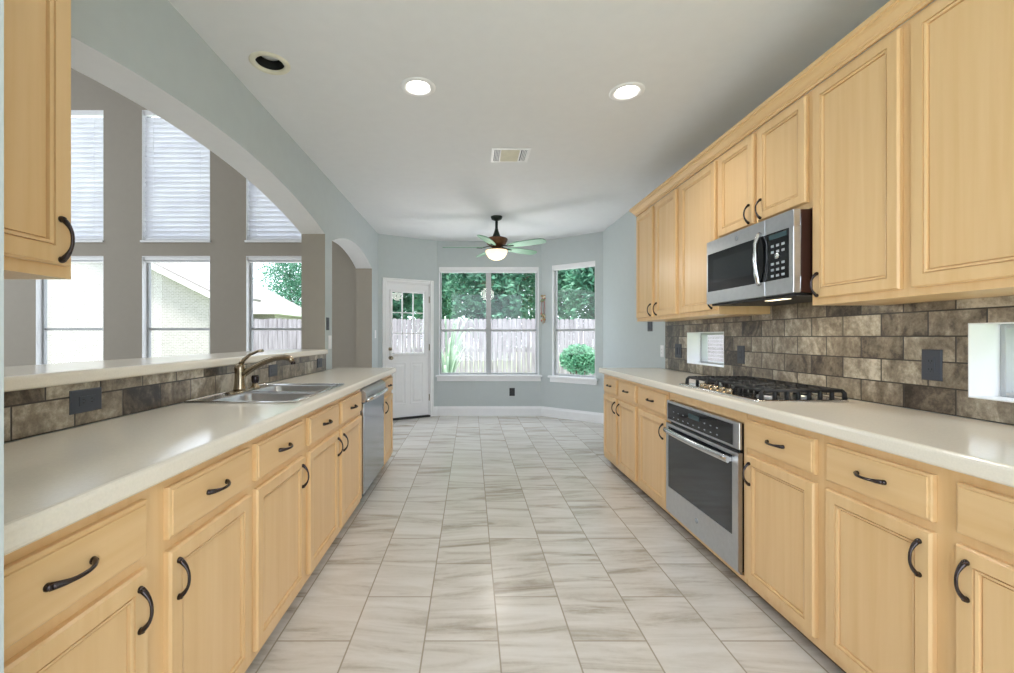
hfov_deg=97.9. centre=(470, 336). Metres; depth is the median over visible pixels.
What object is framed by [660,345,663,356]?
wall outlet
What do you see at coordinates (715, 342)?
brick house
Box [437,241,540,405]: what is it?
wall
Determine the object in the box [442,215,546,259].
ceiling fan
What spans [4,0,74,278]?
upper cabinet
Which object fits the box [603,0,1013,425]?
wall
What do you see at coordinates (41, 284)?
window
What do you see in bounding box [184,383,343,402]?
sink
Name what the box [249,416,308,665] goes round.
base cabinet
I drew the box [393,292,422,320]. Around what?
leafy tree
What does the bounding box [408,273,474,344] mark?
leafy tree
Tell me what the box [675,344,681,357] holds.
light switch
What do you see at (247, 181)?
window
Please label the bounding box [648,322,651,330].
light switch
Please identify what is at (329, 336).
light switch
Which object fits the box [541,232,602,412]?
wall
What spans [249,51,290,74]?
recessed light
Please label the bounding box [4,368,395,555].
countertop
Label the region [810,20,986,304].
upper cabinet
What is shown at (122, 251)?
wall
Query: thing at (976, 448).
countertop
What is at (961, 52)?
upper cabinet
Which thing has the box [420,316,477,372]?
leaf plant
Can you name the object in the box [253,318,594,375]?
wooden fence
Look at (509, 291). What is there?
leafy tree
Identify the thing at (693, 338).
lining
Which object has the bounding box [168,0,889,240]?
ceiling
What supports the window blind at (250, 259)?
attached to the window at (249, 266)
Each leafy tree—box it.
[253,263,300,306]
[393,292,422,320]
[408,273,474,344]
[443,273,534,372]
[519,269,578,357]
[563,267,594,325]
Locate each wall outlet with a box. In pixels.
[69,387,101,414]
[268,364,276,376]
[317,358,321,367]
[509,388,514,395]
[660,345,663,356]
[737,346,744,363]
[922,349,942,380]
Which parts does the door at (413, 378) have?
raised panel, lite frame, raised panel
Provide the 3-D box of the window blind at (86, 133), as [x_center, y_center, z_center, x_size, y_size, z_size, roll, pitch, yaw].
[-5.838,-2.354,6.448,0.968,1.886,0.059,0,0,0]
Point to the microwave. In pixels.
(768, 262)
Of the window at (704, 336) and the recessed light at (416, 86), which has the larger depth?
the window at (704, 336)
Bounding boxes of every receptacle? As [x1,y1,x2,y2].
[79,394,95,406]
[926,357,934,372]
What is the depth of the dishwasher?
3.44 m
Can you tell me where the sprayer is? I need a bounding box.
[250,375,259,387]
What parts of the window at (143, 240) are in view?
sill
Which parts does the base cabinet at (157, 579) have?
handle, drawer, door, handle, handle, drawer, door, handle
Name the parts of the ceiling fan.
blade, blade, lamp shade, blade, blade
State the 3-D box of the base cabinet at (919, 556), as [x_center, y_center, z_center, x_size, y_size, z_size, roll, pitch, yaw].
[1.574,0.799,1.192,0.612,0.882,0.905,0,0,0]
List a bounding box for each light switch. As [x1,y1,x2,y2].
[326,317,328,329]
[328,335,331,348]
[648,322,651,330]
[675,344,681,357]
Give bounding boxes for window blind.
[71,111,102,239]
[71,257,102,262]
[144,111,209,239]
[144,257,209,262]
[248,182,300,239]
[248,257,300,262]
[440,267,537,272]
[553,261,594,270]
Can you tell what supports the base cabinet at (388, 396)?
on the floor
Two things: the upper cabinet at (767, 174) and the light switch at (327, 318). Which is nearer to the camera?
the upper cabinet at (767, 174)
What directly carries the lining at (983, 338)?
attached to the wall at (627, 342)
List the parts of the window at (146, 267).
frame, sash rail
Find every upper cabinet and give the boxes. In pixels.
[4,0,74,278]
[636,186,712,321]
[680,158,769,317]
[718,90,811,237]
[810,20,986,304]
[909,0,1013,296]
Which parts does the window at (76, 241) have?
sill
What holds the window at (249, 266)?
in the wall at (122, 251)
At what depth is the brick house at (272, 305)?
27.08 m
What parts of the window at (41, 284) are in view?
frame, sash rail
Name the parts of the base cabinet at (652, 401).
drawer, door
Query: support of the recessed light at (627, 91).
in the ceiling
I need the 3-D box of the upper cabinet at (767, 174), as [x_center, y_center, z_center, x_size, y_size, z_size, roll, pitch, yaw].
[1.694,-0.861,2.388,0.372,0.538,0.755,0,0,0]
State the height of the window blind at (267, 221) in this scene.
1.886 m
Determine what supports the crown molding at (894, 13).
attached to the wall at (627, 342)
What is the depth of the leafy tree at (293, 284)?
37.14 m
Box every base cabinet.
[4,441,250,672]
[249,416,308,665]
[303,389,361,585]
[381,375,392,467]
[604,374,646,494]
[639,384,678,522]
[670,392,759,595]
[742,414,839,667]
[824,435,1013,672]
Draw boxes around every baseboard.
[437,406,540,415]
[541,406,601,423]
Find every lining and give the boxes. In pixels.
[687,332,723,367]
[968,322,1013,402]
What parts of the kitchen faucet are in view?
plate, lever, spout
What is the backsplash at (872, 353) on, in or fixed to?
attached to the wall at (627, 342)
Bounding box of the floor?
[245,416,843,672]
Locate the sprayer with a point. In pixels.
(254, 378)
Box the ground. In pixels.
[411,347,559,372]
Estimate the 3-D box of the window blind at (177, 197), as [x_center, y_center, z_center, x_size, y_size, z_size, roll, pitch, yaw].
[-4.290,-2.354,6.448,0.973,1.886,0.059,0,0,0]
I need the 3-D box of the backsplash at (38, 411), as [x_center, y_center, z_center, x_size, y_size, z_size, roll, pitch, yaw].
[-1.355,0.233,2.350,0.010,0.146,3.500,0,0,0]
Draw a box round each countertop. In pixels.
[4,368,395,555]
[599,368,1013,487]
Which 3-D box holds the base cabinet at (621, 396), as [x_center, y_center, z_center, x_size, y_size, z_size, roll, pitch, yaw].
[1.574,0.799,3.905,0.612,0.882,0.910,0,0,0]
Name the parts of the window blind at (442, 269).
rail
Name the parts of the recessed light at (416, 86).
bulb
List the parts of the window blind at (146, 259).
rail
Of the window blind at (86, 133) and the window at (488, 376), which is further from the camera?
the window at (488, 376)
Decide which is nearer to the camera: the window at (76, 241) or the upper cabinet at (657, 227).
the upper cabinet at (657, 227)
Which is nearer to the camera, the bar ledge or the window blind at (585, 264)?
the bar ledge
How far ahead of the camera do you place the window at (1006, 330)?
1.64 m
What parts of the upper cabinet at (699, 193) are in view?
door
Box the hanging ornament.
[540,295,545,322]
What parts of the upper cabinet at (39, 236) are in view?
handle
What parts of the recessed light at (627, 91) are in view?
bulb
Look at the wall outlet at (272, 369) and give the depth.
2.98 m
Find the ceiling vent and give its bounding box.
[490,148,530,161]
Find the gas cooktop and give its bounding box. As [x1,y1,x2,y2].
[679,376,848,401]
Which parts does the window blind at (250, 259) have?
rail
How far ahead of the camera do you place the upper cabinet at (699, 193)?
3.00 m
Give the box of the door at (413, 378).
[382,277,433,419]
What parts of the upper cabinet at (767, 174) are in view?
door, handle, handle, door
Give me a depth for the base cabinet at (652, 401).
3.15 m
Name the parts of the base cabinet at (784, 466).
handle, handle, door, drawer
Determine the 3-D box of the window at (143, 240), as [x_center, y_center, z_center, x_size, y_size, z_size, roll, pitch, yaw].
[-4.290,-2.337,6.455,1.013,1.926,0.170,0,0,0]
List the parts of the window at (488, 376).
sash rail, sill, sash rail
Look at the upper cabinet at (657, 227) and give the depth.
3.63 m
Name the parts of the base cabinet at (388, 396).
drawer, door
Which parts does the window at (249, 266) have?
frame, sash rail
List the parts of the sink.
bowl, bowl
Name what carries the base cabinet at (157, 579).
on the floor
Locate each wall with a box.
[0,0,3,672]
[4,0,377,443]
[4,68,355,368]
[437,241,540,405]
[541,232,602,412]
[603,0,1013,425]
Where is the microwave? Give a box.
[707,209,811,305]
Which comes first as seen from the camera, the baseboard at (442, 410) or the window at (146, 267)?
the window at (146, 267)
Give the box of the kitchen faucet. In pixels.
[225,349,295,394]
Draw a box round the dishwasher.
[360,379,387,498]
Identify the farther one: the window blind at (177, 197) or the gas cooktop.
the window blind at (177, 197)
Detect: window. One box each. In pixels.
[36,256,102,364]
[71,110,103,242]
[140,110,210,242]
[142,256,209,357]
[244,179,300,242]
[246,256,300,350]
[436,267,541,380]
[548,261,598,384]
[701,332,723,364]
[1000,324,1013,397]
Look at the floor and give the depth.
2.23 m
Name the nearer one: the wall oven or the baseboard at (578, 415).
the wall oven
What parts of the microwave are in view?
door glass, door, handle, panel glass, control panel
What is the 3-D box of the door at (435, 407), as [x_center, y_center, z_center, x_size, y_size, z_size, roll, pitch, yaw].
[-0.554,1.165,6.906,0.066,0.150,0.016,0,0,-31]
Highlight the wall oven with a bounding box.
[663,400,743,574]
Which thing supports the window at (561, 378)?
in the wall at (586, 247)
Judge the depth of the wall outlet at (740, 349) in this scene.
3.05 m
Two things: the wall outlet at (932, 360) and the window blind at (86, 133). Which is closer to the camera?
the wall outlet at (932, 360)
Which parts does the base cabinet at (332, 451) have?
drawer, door, handle, handle, handle, drawer, door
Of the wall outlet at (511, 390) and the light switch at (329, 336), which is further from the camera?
the wall outlet at (511, 390)
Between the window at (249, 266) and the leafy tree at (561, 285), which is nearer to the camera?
the window at (249, 266)
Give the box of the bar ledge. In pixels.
[4,349,327,391]
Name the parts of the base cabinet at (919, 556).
handle, drawer, door, handle, handle, door, drawer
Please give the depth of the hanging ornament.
6.87 m
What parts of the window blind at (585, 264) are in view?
rail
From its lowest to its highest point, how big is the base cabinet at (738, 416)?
0.882 m
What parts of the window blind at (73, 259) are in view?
rail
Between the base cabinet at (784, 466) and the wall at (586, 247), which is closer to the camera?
the base cabinet at (784, 466)
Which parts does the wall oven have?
handle, door glass, panel glass, control panel, trim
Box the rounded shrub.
[559,343,594,374]
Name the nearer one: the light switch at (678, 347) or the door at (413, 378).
the light switch at (678, 347)
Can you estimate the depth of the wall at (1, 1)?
0.60 m
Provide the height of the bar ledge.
0.045 m
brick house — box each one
[47,263,260,363]
[253,282,300,348]
[708,335,723,361]
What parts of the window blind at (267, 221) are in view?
ladder cord, rail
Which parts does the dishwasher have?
control panel, handle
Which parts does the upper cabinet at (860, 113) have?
handle, door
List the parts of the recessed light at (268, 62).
bulb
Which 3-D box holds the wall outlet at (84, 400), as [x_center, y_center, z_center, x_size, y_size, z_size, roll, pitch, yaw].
[-1.345,0.222,1.541,0.008,0.080,0.126,0,0,0]
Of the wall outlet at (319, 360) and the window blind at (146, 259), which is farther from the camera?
the window blind at (146, 259)
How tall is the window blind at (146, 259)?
0.085 m
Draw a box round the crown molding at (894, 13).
[629,0,933,216]
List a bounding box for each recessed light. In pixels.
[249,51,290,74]
[400,77,435,96]
[609,82,644,100]
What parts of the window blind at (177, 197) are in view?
ladder cord, rail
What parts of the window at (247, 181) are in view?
sill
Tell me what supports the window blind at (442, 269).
attached to the window at (488, 376)
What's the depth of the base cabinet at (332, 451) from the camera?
2.44 m
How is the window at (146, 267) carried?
in the wall at (122, 251)
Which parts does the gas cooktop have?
knob, knob, knob, knob, knob, burner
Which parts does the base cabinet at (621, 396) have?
drawer, door, drawer, door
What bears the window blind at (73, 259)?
attached to the window at (41, 284)
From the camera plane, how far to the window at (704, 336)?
3.81 m
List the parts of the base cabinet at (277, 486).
drawer, door, handle, handle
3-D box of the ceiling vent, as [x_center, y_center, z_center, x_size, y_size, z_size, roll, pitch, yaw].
[0.325,-1.504,3.650,0.316,0.010,0.270,0,0,0]
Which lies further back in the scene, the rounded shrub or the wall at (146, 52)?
the rounded shrub
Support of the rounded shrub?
on the patio
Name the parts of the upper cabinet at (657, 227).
door, door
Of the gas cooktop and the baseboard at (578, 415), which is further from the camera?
the baseboard at (578, 415)
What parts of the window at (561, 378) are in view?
sill, frame, sash rail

